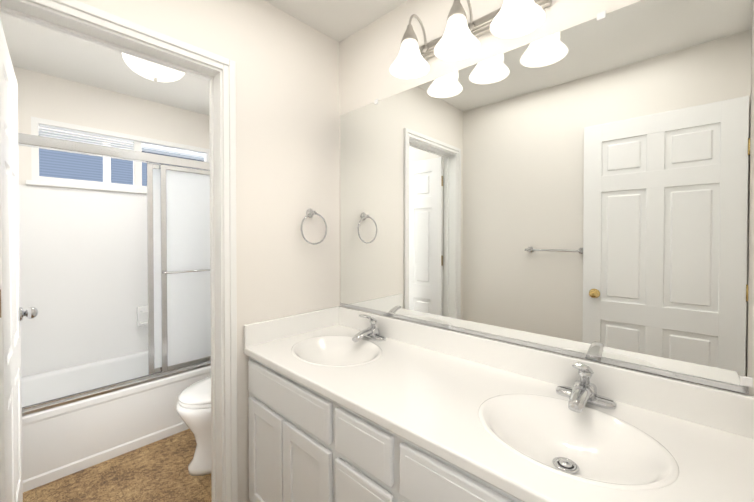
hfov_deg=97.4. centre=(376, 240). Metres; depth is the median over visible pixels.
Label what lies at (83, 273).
wall
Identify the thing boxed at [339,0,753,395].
mirror
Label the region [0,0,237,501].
door frame
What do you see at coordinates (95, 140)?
window blind
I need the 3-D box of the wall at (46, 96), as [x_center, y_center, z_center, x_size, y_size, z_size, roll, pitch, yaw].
[-2.045,0.070,2.634,0.120,2.440,1.460,1,1,43]
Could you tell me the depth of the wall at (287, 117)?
1.61 m
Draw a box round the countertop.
[244,326,753,501]
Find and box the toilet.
[176,376,210,475]
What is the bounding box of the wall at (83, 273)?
[19,185,147,376]
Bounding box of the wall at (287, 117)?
[77,0,339,501]
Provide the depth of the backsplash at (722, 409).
1.04 m
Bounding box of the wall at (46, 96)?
[13,66,209,194]
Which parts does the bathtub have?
shower panel, shower panel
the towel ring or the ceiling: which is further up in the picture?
the ceiling
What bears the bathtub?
on the floor
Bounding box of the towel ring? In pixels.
[300,208,326,244]
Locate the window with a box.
[25,116,209,193]
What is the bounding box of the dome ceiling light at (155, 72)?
[121,52,184,81]
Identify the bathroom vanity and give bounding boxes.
[245,354,526,501]
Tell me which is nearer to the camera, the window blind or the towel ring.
the towel ring
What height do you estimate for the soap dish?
0.160 m
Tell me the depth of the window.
2.51 m
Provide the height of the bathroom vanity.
0.787 m
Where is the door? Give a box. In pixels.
[0,19,37,501]
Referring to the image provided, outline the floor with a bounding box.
[23,429,211,501]
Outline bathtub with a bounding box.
[18,133,210,492]
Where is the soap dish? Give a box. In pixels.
[137,305,147,326]
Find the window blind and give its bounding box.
[39,124,133,150]
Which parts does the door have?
knob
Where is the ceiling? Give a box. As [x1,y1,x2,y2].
[0,0,407,114]
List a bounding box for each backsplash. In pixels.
[243,306,338,345]
[339,306,753,437]
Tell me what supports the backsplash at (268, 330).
attached to the wall at (287, 117)
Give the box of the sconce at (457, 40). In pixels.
[390,0,550,78]
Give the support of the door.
in the wall at (287, 117)
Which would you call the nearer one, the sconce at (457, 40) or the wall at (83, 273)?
the sconce at (457, 40)
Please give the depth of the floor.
1.80 m
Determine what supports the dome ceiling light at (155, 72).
attached to the ceiling
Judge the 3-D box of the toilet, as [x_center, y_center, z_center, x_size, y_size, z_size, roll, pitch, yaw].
[-0.854,0.909,2.050,0.470,0.775,0.683,1,1,43]

